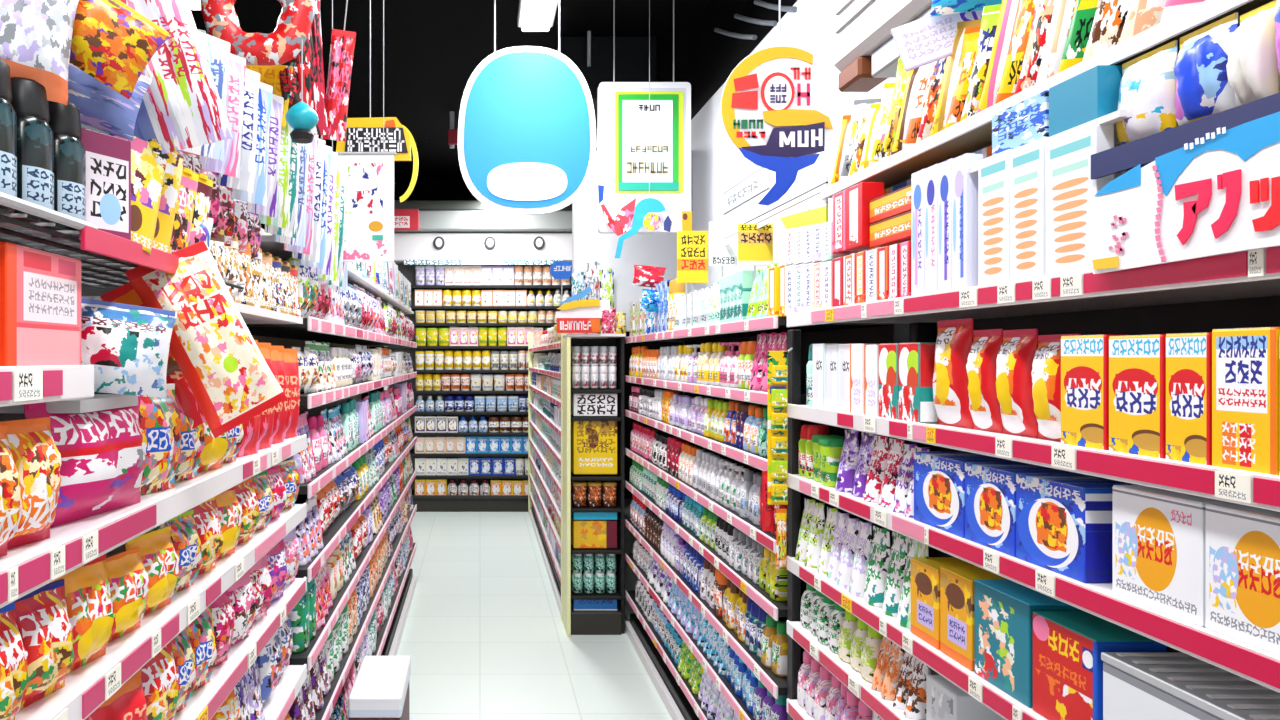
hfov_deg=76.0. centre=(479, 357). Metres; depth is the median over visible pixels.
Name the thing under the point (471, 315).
plastic tub
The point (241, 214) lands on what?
snack bag
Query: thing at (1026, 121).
flat box
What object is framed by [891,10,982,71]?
sheet
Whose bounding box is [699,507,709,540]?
bottle
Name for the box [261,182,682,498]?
wall
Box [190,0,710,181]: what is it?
ceiling
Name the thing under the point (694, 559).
bottle
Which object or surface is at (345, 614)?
spray can
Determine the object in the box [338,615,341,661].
spray can
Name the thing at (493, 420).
lidded jar
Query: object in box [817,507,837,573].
pouch
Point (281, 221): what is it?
pack
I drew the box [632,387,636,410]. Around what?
bottle
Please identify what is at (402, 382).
carton
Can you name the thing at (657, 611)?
bottle
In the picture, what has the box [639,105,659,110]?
print
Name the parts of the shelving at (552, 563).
price rail, price rail, price rail, price rail, price rail, price rail, price rail, price rail, price rail, shelf, shelf, shelf, shelf, shelf, shelf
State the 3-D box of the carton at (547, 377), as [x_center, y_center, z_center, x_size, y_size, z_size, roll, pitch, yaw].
[0.562,0.210,6.117,0.090,0.129,0.121,0,0,0]
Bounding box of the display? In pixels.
[563,334,625,635]
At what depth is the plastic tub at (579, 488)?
4.67 m
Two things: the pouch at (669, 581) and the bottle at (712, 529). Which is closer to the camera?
the bottle at (712, 529)
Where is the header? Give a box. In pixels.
[724,176,827,245]
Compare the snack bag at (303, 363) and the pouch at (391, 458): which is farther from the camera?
the pouch at (391, 458)
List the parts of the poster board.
cord, cord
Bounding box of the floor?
[396,499,671,719]
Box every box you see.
[0,242,80,365]
[870,185,910,222]
[870,211,910,246]
[910,557,974,649]
[914,452,1017,537]
[940,566,1005,670]
[965,463,1073,556]
[974,579,1082,707]
[992,90,1048,154]
[1016,474,1130,582]
[1032,611,1166,719]
[1049,65,1122,136]
[1061,334,1128,450]
[1109,334,1165,458]
[1112,485,1235,626]
[1166,332,1211,465]
[1205,504,1279,655]
[1212,327,1279,475]
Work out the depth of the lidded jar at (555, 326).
5.52 m
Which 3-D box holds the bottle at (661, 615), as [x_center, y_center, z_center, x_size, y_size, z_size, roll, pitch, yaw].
[0.907,1.291,3.933,0.063,0.149,0.068,0,0,1]
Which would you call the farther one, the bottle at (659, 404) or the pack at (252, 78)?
the bottle at (659, 404)
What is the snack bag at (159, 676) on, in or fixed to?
on the shelving at (105, 257)
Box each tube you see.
[545,352,551,369]
[551,353,556,370]
[551,509,555,519]
[552,432,557,445]
[553,353,559,370]
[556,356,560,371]
[556,436,560,450]
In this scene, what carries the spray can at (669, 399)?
on the wall shelving at (674, 690)
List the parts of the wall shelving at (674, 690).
price rail, shelf, price rail, shelf, price rail, price rail, shelf, price rail, price rail, price rail, price rail, shelf, shelf, shelf, shelf, shelf, panel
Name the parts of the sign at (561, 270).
sign plate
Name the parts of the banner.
blue panel, blue panel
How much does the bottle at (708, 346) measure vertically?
0.165 m
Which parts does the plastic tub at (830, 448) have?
lid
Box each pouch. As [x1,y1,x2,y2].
[110,134,164,253]
[152,154,183,252]
[169,167,197,252]
[191,172,212,242]
[209,227,225,281]
[225,235,240,302]
[233,673,250,719]
[238,241,253,305]
[246,660,264,719]
[251,249,265,308]
[262,252,274,310]
[272,256,283,312]
[281,261,292,314]
[289,414,310,482]
[289,687,306,719]
[290,265,300,316]
[295,520,310,565]
[300,341,321,391]
[302,670,315,719]
[303,411,315,477]
[304,499,318,556]
[310,494,323,548]
[310,659,323,711]
[315,342,330,390]
[315,572,325,629]
[317,644,330,696]
[318,567,328,617]
[321,409,333,463]
[322,561,332,608]
[324,300,335,322]
[324,343,336,388]
[328,408,341,460]
[331,290,341,323]
[334,407,343,456]
[336,290,344,324]
[337,405,347,453]
[339,539,348,582]
[343,534,351,574]
[347,529,355,569]
[350,262,356,271]
[354,648,361,673]
[356,262,361,275]
[362,262,366,278]
[362,398,370,438]
[363,452,371,487]
[364,397,372,435]
[366,396,373,433]
[367,262,371,282]
[367,449,374,483]
[370,446,378,480]
[370,500,378,534]
[371,262,375,284]
[373,497,380,529]
[375,493,382,525]
[376,262,379,287]
[376,297,383,334]
[379,262,383,290]
[379,298,384,334]
[380,300,386,334]
[383,262,386,292]
[387,262,389,294]
[387,388,394,420]
[387,434,392,461]
[387,526,392,553]
[389,387,396,418]
[389,433,394,459]
[390,262,392,296]
[390,473,396,500]
[391,431,397,457]
[392,564,398,588]
[393,262,395,298]
[393,429,398,454]
[395,264,398,300]
[398,270,400,302]
[398,312,403,338]
[400,273,402,303]
[400,502,404,525]
[400,546,405,570]
[401,351,406,373]
[402,498,407,522]
[402,541,407,562]
[403,276,404,304]
[405,278,407,307]
[407,280,408,307]
[408,529,412,551]
[409,282,410,309]
[409,488,413,508]
[409,525,413,544]
[572,272,585,333]
[585,262,599,333]
[600,268,613,333]
[644,287,653,333]
[647,557,653,579]
[649,559,657,583]
[650,288,655,332]
[654,564,660,587]
[656,567,665,592]
[661,573,667,596]
[663,575,672,602]
[668,581,675,607]
[671,585,681,613]
[674,294,685,329]
[676,591,685,619]
[677,641,686,671]
[681,292,690,328]
[681,596,690,626]
[681,646,693,679]
[685,290,696,327]
[685,602,697,633]
[688,656,696,685]
[691,660,702,693]
[692,289,704,326]
[692,610,701,639]
[697,615,707,646]
[698,669,706,700]
[699,286,712,325]
[701,674,712,710]
[703,621,712,652]
[707,281,719,324]
[707,627,718,660]
[707,682,719,719]
[713,289,719,323]
[713,634,723,666]
[715,692,724,719]
[718,640,730,675]
[721,699,733,719]
[733,711,739,719]
[746,269,762,319]
[749,333,766,390]
[756,265,771,317]
[760,332,776,391]
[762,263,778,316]
[775,332,786,350]
[795,498,814,561]
[804,501,825,567]
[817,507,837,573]
[827,512,848,581]
[835,429,859,491]
[836,517,858,588]
[848,521,872,596]
[851,432,876,496]
[863,526,890,606]
[864,435,888,502]
[871,636,891,690]
[872,710,882,719]
[878,438,903,507]
[881,642,904,699]
[882,531,907,616]
[892,444,917,512]
[893,651,915,709]
[896,538,913,626]
[903,447,929,517]
[903,658,931,719]
[906,540,928,631]
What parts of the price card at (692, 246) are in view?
card stem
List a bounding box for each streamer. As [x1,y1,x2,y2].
[279,59,299,109]
[294,36,312,107]
[308,0,327,134]
[321,0,355,141]
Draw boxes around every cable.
[714,28,756,39]
[734,14,776,25]
[754,0,796,11]
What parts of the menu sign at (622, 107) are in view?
green frame, yellow frame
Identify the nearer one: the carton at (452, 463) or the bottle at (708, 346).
the bottle at (708, 346)
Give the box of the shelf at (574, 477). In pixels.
[571,473,620,480]
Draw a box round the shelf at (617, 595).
[571,587,620,599]
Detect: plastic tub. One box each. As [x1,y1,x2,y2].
[415,266,424,284]
[415,310,424,322]
[415,328,426,345]
[415,351,424,369]
[425,266,434,284]
[425,310,435,322]
[425,351,433,369]
[427,328,437,345]
[434,351,443,369]
[435,265,444,284]
[435,310,445,322]
[438,328,449,345]
[441,374,450,390]
[446,311,455,322]
[451,374,459,390]
[456,311,465,322]
[460,374,469,390]
[467,311,476,322]
[470,374,481,390]
[474,396,484,411]
[477,311,486,322]
[478,327,487,345]
[482,374,492,390]
[485,395,495,411]
[487,311,497,322]
[488,328,496,345]
[491,351,499,369]
[493,374,504,390]
[497,327,506,345]
[497,396,507,411]
[500,351,508,369]
[505,374,514,390]
[508,396,518,411]
[509,351,517,369]
[515,374,523,390]
[515,458,523,474]
[518,350,525,369]
[519,395,525,411]
[524,374,527,390]
[524,457,527,474]
[526,351,533,369]
[526,395,527,411]
[571,481,586,506]
[586,481,601,506]
[601,481,616,506]
[812,435,843,481]
[819,437,844,486]
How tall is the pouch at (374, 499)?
0.185 m
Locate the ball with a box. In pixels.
[285,39,318,143]
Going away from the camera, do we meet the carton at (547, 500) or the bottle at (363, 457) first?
the bottle at (363, 457)
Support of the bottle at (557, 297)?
on the shelving at (426, 232)
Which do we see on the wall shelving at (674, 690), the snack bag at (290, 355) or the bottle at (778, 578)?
the bottle at (778, 578)
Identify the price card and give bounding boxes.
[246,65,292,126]
[677,231,707,325]
[682,211,691,327]
[709,222,736,276]
[738,224,772,280]
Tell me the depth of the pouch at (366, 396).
3.55 m
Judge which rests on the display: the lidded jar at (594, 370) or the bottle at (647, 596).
the lidded jar at (594, 370)
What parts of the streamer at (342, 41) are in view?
streamer cord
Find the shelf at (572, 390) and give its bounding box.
[571,389,620,392]
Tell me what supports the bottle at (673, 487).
on the wall shelving at (674, 690)
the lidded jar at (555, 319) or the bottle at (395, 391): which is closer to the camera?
the bottle at (395, 391)
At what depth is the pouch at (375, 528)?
3.61 m
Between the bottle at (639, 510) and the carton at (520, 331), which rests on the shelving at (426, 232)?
the carton at (520, 331)
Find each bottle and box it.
[0,58,16,213]
[0,77,53,222]
[33,101,85,235]
[307,416,321,472]
[314,415,327,467]
[326,552,336,599]
[329,347,340,387]
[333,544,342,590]
[336,347,344,386]
[340,403,352,450]
[341,348,348,385]
[341,683,348,719]
[344,349,351,384]
[345,401,356,447]
[345,673,351,717]
[348,399,358,444]
[349,661,356,686]
[352,461,361,499]
[356,457,365,495]
[361,455,368,490]
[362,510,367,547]
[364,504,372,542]
[368,393,377,432]
[373,391,382,428]
[374,393,379,429]
[375,347,383,378]
[379,393,385,426]
[381,348,385,377]
[382,391,389,423]
[383,348,388,376]
[384,390,391,420]
[386,349,391,376]
[392,389,399,416]
[394,388,400,414]
[395,387,401,413]
[395,426,399,450]
[398,425,401,449]
[400,424,403,448]
[402,460,404,485]
[404,537,407,556]
[405,417,410,440]
[406,532,409,553]
[407,384,410,407]
[409,383,413,405]
[416,395,424,411]
[425,396,434,411]
[435,396,443,411]
[447,479,456,494]
[458,416,467,432]
[458,479,467,494]
[469,416,477,431]
[469,479,478,494]
[479,416,487,432]
[480,479,489,494]
[527,290,534,305]
[536,290,543,305]
[540,331,544,345]
[542,355,547,368]
[544,290,552,305]
[552,484,555,497]
[553,290,560,305]
[556,464,560,478]
[556,490,558,503]
[562,290,569,301]
[629,347,634,375]
[629,386,636,410]
[630,422,638,447]
[630,460,634,481]
[630,494,634,520]
[631,423,639,450]
[632,347,637,375]
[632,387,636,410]
[632,461,637,483]
[632,496,636,523]
[633,463,638,485]
[633,537,638,559]
[634,346,641,376]
[634,387,642,411]
[634,425,642,451]
[634,498,640,526]
[635,578,640,601]
[636,464,641,487]
[637,391,639,412]
[637,426,645,453]
[637,501,642,528]
[637,542,642,565]
[638,346,647,376]
[638,466,643,489]
[638,582,643,606]
[639,388,645,413]
[639,503,645,531]
[640,427,648,454]
[640,547,645,568]
[641,586,646,610]
[642,350,644,376]
[642,428,650,456]
[642,467,645,491]
[642,506,646,534]
[643,388,651,414]
[643,550,648,571]
[644,349,651,377]
[644,429,653,458]
[644,468,647,493]
[644,589,649,616]
[645,552,651,575]
[646,349,654,377]
[646,389,655,415]
[647,470,650,495]
[647,595,654,621]
[648,390,654,416]
[649,350,653,378]
[649,430,657,459]
[649,472,653,497]
[651,600,656,625]
[652,349,660,378]
[652,389,659,417]
[652,432,661,461]
[652,474,657,499]
[653,434,662,463]
[654,390,660,418]
[654,604,660,631]
[655,476,659,501]
[656,478,662,504]
[657,347,663,378]
[657,390,662,420]
[657,435,666,464]
[658,437,666,467]
[658,480,665,507]
[658,610,663,636]
[660,347,665,379]
[660,522,666,555]
[661,614,666,641]
[662,346,670,379]
[662,437,667,469]
[662,482,669,509]
[664,525,670,558]
[664,618,670,647]
[665,484,672,512]
[667,346,674,380]
[667,528,673,562]
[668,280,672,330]
[668,624,673,652]
[669,394,680,424]
[669,486,674,514]
[670,346,678,380]
[670,531,680,566]
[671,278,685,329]
[671,488,678,517]
[671,628,677,658]
[674,345,683,381]
[674,490,682,520]
[674,534,685,570]
[674,634,682,664]
[675,395,685,425]
[678,443,689,478]
[679,396,690,426]
[679,493,685,522]
[679,538,685,573]
[680,345,687,381]
[681,397,692,428]
[681,445,692,480]
[682,495,688,525]
[682,541,689,578]
[683,348,693,382]
[684,446,695,483]
[685,497,693,528]
[686,545,694,582]
[687,345,698,382]
[688,397,695,430]
[688,447,699,485]
[689,500,696,530]
[690,549,696,586]
[691,396,703,431]
[692,449,705,488]
[693,345,700,383]
[693,502,699,532]
[693,551,702,590]
[695,504,703,536]
[696,398,704,433]
[697,343,705,383]
[698,452,709,490]
[698,556,705,593]
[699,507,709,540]
[700,398,712,434]
[700,559,710,599]
[701,343,712,384]
[702,453,714,492]
[703,399,715,436]
[704,511,713,544]
[706,455,719,495]
[706,564,714,603]
[708,343,718,385]
[709,457,722,498]
[709,567,715,608]
[710,400,723,438]
[710,514,718,548]
[713,343,727,385]
[714,401,726,439]
[714,568,718,612]
[715,459,728,501]
[715,517,721,551]
[716,571,727,617]
[718,402,729,441]
[718,462,731,504]
[718,519,725,555]
[719,342,730,386]
[722,343,735,387]
[722,521,730,558]
[723,463,737,507]
[723,578,731,622]
[724,401,737,443]
[726,525,735,561]
[726,582,738,629]
[726,647,734,681]
[729,342,740,388]
[729,528,739,566]
[730,466,743,510]
[731,402,744,445]
[731,653,738,687]
[734,531,746,570]
[734,589,742,633]
[734,657,746,697]
[735,468,749,513]
[738,341,747,388]
[738,592,748,641]
[739,470,754,517]
[741,535,752,574]
[742,666,750,703]
[743,405,759,451]
[745,341,756,389]
[745,597,753,646]
[746,671,757,713]
[747,539,757,579]
[748,473,761,520]
[749,602,759,653]
[750,407,765,453]
[752,475,761,525]
[752,543,764,584]
[753,680,766,719]
[757,607,767,658]
[758,408,767,456]
[759,547,771,589]
[761,614,778,667]
[762,689,774,719]
[766,428,767,457]
[766,552,775,593]
[770,557,786,600]
[770,695,786,719]
[771,621,786,676]
[797,650,812,707]
[799,425,809,475]
[800,583,816,628]
[805,425,828,478]
[805,658,821,716]
[806,344,812,406]
[810,590,822,635]
[814,666,831,719]
[816,594,834,644]
[825,675,840,719]
[828,603,845,653]
[834,683,848,719]
[838,610,857,662]
[841,690,859,719]
[850,619,868,671]
[855,700,871,719]
[861,626,882,681]
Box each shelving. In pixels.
[0,29,306,719]
[246,228,416,719]
[384,200,571,511]
[529,342,560,614]
[625,315,910,719]
[768,246,1279,719]
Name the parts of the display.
panel, panel, panel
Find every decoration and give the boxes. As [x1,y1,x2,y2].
[201,0,314,65]
[598,0,671,257]
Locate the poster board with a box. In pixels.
[332,0,396,261]
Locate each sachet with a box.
[933,318,973,428]
[966,329,1002,432]
[996,329,1037,438]
[1031,334,1080,441]
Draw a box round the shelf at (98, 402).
[0,394,137,412]
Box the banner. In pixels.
[1093,112,1279,273]
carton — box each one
[51,128,130,241]
[348,656,410,719]
[355,401,363,442]
[356,400,367,440]
[366,349,376,379]
[377,350,378,379]
[379,350,380,378]
[392,352,396,375]
[394,383,404,412]
[397,352,399,374]
[402,382,406,411]
[415,290,423,305]
[415,416,425,432]
[415,436,424,453]
[415,457,425,474]
[415,479,425,494]
[424,290,432,305]
[425,436,434,453]
[426,416,435,432]
[426,457,436,474]
[426,479,435,494]
[433,290,441,305]
[435,436,444,453]
[436,416,446,432]
[436,457,446,474]
[436,479,446,494]
[445,266,453,284]
[445,436,454,452]
[447,416,457,432]
[447,458,457,474]
[450,327,458,345]
[454,266,462,284]
[455,436,464,452]
[458,457,467,474]
[459,327,468,345]
[463,266,471,284]
[465,436,476,453]
[469,327,477,345]
[469,457,479,474]
[472,266,480,284]
[477,436,487,452]
[480,457,491,474]
[481,266,491,284]
[481,290,491,305]
[488,436,499,453]
[491,479,500,494]
[492,266,502,284]
[492,290,503,305]
[492,457,502,474]
[500,436,510,452]
[501,479,511,494]
[503,266,513,284]
[503,457,514,474]
[504,290,514,305]
[507,327,515,345]
[511,436,521,453]
[512,479,522,494]
[515,290,526,305]
[516,327,524,345]
[522,436,527,452]
[523,479,527,494]
[525,327,533,345]
[534,327,542,333]
[536,353,546,367]
[540,375,550,389]
[540,417,541,432]
[542,509,544,523]
[546,495,549,509]
[547,377,548,393]
[547,521,549,539]
[550,378,552,395]
[552,533,553,551]
[554,406,558,424]
[554,538,558,556]
[556,407,559,426]
[559,408,560,427]
[630,301,634,335]
[635,300,636,335]
[637,299,640,334]
[641,299,645,334]
[656,284,658,332]
[659,282,662,331]
[663,280,669,331]
[720,275,727,322]
[727,274,732,321]
[733,270,763,320]
[768,266,778,316]
[779,264,786,316]
[785,228,797,265]
[785,264,795,315]
[794,226,807,264]
[794,264,804,312]
[803,225,815,263]
[803,262,813,310]
[813,223,825,262]
[813,261,823,309]
[813,343,837,408]
[822,222,850,261]
[822,260,831,308]
[826,344,838,410]
[832,190,863,253]
[832,256,843,306]
[838,343,866,411]
[844,254,854,304]
[846,182,883,249]
[850,344,876,413]
[855,251,865,303]
[864,344,878,416]
[866,248,877,301]
[871,188,889,249]
[877,246,887,300]
[879,343,898,419]
[888,243,898,298]
[890,179,910,192]
[899,241,910,296]
[899,342,936,422]
[926,675,1004,719]
[974,147,987,158]
[987,145,991,156]
[1114,143,1126,178]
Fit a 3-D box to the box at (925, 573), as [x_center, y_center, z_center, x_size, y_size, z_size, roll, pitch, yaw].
[0.916,0.476,1.561,0.100,0.151,0.097,0,0,0]
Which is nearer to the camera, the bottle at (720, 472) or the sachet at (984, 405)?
the sachet at (984, 405)
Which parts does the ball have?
cord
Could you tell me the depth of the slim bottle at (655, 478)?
4.07 m
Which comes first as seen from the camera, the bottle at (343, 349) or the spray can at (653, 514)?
the bottle at (343, 349)
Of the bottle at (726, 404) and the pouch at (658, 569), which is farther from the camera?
the pouch at (658, 569)
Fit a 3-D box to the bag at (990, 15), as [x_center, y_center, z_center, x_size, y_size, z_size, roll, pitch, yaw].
[0.963,-0.543,1.481,0.037,0.233,0.141,0,0,-33]
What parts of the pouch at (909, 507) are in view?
spout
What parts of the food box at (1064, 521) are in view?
panel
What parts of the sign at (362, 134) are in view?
hanging cord, dark panel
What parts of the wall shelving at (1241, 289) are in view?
clip strip, post, price rail, shelf, price rail, shelf, price rail, shelf, shelf, price rail, price rail, price rail, shelf, shelf, panel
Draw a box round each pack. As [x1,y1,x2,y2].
[181,30,230,161]
[200,53,245,178]
[217,69,259,192]
[233,82,272,205]
[247,94,283,217]
[258,122,291,228]
[265,128,300,238]
[275,143,309,246]
[284,135,318,255]
[292,138,325,262]
[300,145,331,269]
[308,152,337,275]
[317,157,342,280]
[325,162,347,286]
[331,262,347,291]
[571,393,616,415]
[571,421,616,473]
[571,511,616,519]
[571,517,616,547]
[571,599,616,609]
[911,169,924,295]
[925,164,937,293]
[938,158,953,291]
[952,153,982,289]
[978,149,1011,285]
[1010,138,1045,280]
[1045,123,1113,275]
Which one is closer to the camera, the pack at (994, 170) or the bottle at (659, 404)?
the pack at (994, 170)
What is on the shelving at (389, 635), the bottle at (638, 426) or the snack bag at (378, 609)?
the snack bag at (378, 609)
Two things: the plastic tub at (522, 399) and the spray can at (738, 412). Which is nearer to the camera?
the spray can at (738, 412)
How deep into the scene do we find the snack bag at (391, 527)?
4.38 m
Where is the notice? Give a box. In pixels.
[723,162,768,213]
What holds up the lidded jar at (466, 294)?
on the shelving at (426, 232)
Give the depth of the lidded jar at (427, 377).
8.35 m
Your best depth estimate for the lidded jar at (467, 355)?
8.34 m
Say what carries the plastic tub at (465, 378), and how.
on the shelving at (426, 232)
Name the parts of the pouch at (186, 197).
spout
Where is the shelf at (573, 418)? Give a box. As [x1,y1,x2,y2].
[571,415,620,420]
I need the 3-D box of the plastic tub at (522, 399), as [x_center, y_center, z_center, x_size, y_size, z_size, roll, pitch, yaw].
[0.446,0.478,8.390,0.075,0.164,0.102,0,0,1]
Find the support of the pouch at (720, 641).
on the wall shelving at (674, 690)
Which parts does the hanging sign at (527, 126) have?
white panel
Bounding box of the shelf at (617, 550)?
[571,544,620,553]
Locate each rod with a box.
[448,111,457,148]
[587,31,590,66]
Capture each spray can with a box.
[288,583,308,652]
[307,576,315,639]
[325,629,333,681]
[333,620,338,672]
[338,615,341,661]
[341,604,348,653]
[347,596,352,644]
[351,587,356,634]
[356,580,360,625]
[359,637,363,660]
[360,576,362,617]
[362,569,366,611]
[364,628,368,656]
[366,563,369,603]
[368,621,371,655]
[369,443,379,476]
[369,558,372,597]
[371,613,375,653]
[372,552,375,590]
[374,609,376,642]
[375,547,378,584]
[378,441,381,474]
[378,486,383,521]
[378,542,381,578]
[380,439,383,471]
[380,539,382,571]
[381,592,383,625]
[382,534,384,567]
[383,483,386,517]
[383,583,387,619]
[385,530,387,562]
[386,481,387,512]
[387,477,390,509]
[387,575,390,608]
[393,469,396,494]
[396,466,399,494]
[398,463,400,491]
[401,461,402,489]
[405,454,408,478]
[572,554,582,572]
[572,571,582,592]
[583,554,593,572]
[583,571,593,592]
[594,554,604,572]
[594,571,604,592]
[605,554,615,572]
[605,571,615,592]
[645,507,648,537]
[647,509,652,540]
[651,512,654,543]
[654,514,657,545]
[656,517,660,548]
[658,519,663,551]
[662,390,673,420]
[664,391,667,421]
[666,391,679,423]
[667,437,678,471]
[670,438,683,472]
[671,440,683,474]
[675,441,688,476]
[736,403,752,447]
[740,404,755,448]
[760,485,762,527]
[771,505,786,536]
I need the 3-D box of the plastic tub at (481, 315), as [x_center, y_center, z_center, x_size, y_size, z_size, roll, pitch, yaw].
[0.022,-0.427,8.391,0.107,0.127,0.102,0,0,1]
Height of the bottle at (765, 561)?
0.128 m
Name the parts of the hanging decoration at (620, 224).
hanging cord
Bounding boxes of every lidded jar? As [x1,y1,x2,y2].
[415,374,423,390]
[424,374,431,390]
[433,374,440,390]
[442,290,451,305]
[444,351,452,369]
[445,396,453,411]
[452,290,461,305]
[454,351,462,369]
[455,395,463,411]
[462,290,470,305]
[463,351,471,369]
[464,396,473,411]
[472,290,480,305]
[472,351,480,369]
[482,350,490,369]
[488,416,498,432]
[498,311,506,322]
[500,416,510,432]
[508,311,516,322]
[511,416,521,432]
[514,266,522,284]
[518,311,526,322]
[522,416,527,432]
[523,266,532,284]
[528,311,536,322]
[533,266,541,284]
[534,372,535,386]
[538,311,545,322]
[542,266,550,284]
[545,422,547,438]
[546,310,553,322]
[547,328,550,344]
[548,425,551,439]
[551,327,553,343]
[552,276,560,284]
[552,377,554,395]
[554,311,557,322]
[554,325,556,342]
[555,378,558,397]
[558,379,560,398]
[559,493,560,509]
[562,278,569,284]
[572,346,580,365]
[572,366,580,387]
[581,346,589,365]
[581,366,589,387]
[590,346,598,365]
[590,366,598,387]
[598,366,607,387]
[599,346,607,365]
[607,366,616,387]
[608,346,616,365]
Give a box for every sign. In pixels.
[336,0,418,202]
[458,0,595,214]
[550,261,571,301]
[557,318,599,332]
[597,0,690,233]
[721,0,841,205]
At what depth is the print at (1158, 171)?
0.99 m
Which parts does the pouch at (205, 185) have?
spout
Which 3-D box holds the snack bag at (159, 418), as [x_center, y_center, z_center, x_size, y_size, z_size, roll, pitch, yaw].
[-0.492,0.121,1.193,0.075,0.162,0.111,0,0,17]
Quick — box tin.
[1101,652,1279,719]
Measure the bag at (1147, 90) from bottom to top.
0.134 m
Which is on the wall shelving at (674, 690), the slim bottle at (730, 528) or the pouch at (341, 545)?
the slim bottle at (730, 528)
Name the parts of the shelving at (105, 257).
price rail, rod, panel, wire shelf, shelf, price rail, shelf, price rail, shelf, shelf, price rail, shelf, price rail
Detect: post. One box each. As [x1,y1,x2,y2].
[528,333,532,513]
[561,333,568,620]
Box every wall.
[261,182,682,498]
[691,0,895,297]
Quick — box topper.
[556,285,609,333]
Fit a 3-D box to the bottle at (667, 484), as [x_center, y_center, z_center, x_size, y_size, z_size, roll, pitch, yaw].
[0.902,0.657,3.812,0.063,0.130,0.061,0,0,-1]
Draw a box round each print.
[627,162,667,172]
[631,146,667,151]
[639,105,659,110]
[1108,215,1128,253]
[1152,165,1165,261]
[1184,127,1225,149]
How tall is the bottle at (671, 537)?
0.157 m
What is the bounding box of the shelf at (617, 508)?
[571,503,620,511]
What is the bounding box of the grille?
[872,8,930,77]
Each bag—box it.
[0,0,78,104]
[0,417,61,549]
[0,425,21,556]
[0,602,27,719]
[14,579,74,709]
[24,396,144,527]
[50,554,113,672]
[68,63,151,140]
[69,0,169,98]
[81,298,176,397]
[85,668,147,719]
[100,282,205,428]
[106,547,148,642]
[124,526,178,615]
[125,240,286,437]
[126,0,233,153]
[139,383,181,494]
[141,641,178,719]
[147,138,178,186]
[156,510,202,592]
[166,349,180,381]
[172,627,196,713]
[175,410,204,481]
[178,150,202,173]
[187,606,216,691]
[188,217,213,247]
[188,497,222,575]
[197,422,227,472]
[202,169,219,236]
[210,589,234,667]
[214,690,239,719]
[215,486,241,558]
[218,185,234,246]
[222,423,243,463]
[228,569,255,645]
[233,199,247,251]
[235,478,259,544]
[236,340,260,456]
[247,212,261,258]
[250,554,272,622]
[251,471,273,531]
[256,631,281,705]
[258,343,274,449]
[265,465,286,520]
[267,539,286,602]
[271,346,287,443]
[272,459,299,509]
[277,616,292,673]
[283,528,299,585]
[284,349,299,438]
[284,713,291,719]
[287,257,310,312]
[291,347,309,389]
[301,272,318,317]
[302,347,319,393]
[310,278,325,317]
[311,490,329,532]
[317,284,331,319]
[321,485,334,533]
[327,480,339,528]
[332,701,341,719]
[333,477,345,521]
[337,473,349,515]
[337,691,343,719]
[340,290,349,321]
[342,467,356,509]
[344,286,353,325]
[347,283,358,326]
[348,349,359,380]
[349,464,359,495]
[351,522,362,557]
[352,286,362,326]
[352,349,361,383]
[353,284,364,327]
[355,345,366,382]
[356,519,362,538]
[358,287,368,328]
[358,514,367,547]
[360,345,368,381]
[362,345,372,381]
[363,289,370,329]
[364,291,372,329]
[367,291,375,330]
[370,293,378,331]
[376,602,381,631]
[378,597,383,623]
[382,303,391,332]
[383,438,389,460]
[384,435,391,462]
[384,442,387,464]
[385,305,392,334]
[387,303,394,335]
[389,304,395,335]
[389,350,395,372]
[389,519,394,542]
[390,305,397,336]
[390,572,394,597]
[393,515,396,537]
[394,555,400,577]
[395,512,398,535]
[397,309,406,335]
[397,508,401,530]
[398,551,401,571]
[401,421,407,441]
[401,426,405,441]
[402,352,407,368]
[404,352,410,370]
[404,420,409,442]
[404,495,409,513]
[406,316,411,338]
[406,493,410,510]
[409,318,414,340]
[601,308,615,333]
[616,312,625,333]
[632,265,665,287]
[640,289,658,312]
[762,471,773,530]
[776,509,786,566]
[830,115,851,184]
[839,98,881,180]
[848,104,870,175]
[858,104,880,171]
[868,83,894,166]
[879,58,906,160]
[891,68,918,154]
[903,62,932,148]
[916,57,946,142]
[930,0,1001,16]
[930,19,981,135]
[945,26,980,128]
[960,4,1000,120]
[977,0,1018,112]
[995,0,1036,103]
[1014,0,1055,94]
[1036,0,1075,83]
[1058,0,1098,72]
[1083,0,1130,60]
[1116,40,1178,144]
[1119,0,1166,42]
[1160,0,1205,22]
[1174,12,1237,125]
[1226,0,1279,105]
[1274,0,1279,74]
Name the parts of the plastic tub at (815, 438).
lid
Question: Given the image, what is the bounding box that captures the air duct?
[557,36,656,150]
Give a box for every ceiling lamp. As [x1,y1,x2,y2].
[188,0,200,9]
[517,0,557,30]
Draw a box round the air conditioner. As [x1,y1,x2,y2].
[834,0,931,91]
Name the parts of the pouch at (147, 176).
spout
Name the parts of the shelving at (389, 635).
panel, shelf, shelf, shelf, shelf, shelf, shelf, price rail, price rail, price rail, price rail, price rail, price rail, shelf, price rail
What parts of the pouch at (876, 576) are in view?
spout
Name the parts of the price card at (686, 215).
card stem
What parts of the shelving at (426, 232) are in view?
shelf, shelf, shelf, shelf, shelf, shelf, shelf, shelf, panel, header panel, cornice, cornice, shelf, shelf, shelf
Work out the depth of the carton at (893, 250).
1.66 m
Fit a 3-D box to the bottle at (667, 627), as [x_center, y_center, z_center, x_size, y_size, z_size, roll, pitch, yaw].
[0.904,1.291,3.785,0.063,0.149,0.063,0,0,-2]
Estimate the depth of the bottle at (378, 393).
3.84 m
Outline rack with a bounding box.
[907,109,1126,196]
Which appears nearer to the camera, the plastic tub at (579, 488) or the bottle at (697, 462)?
the bottle at (697, 462)

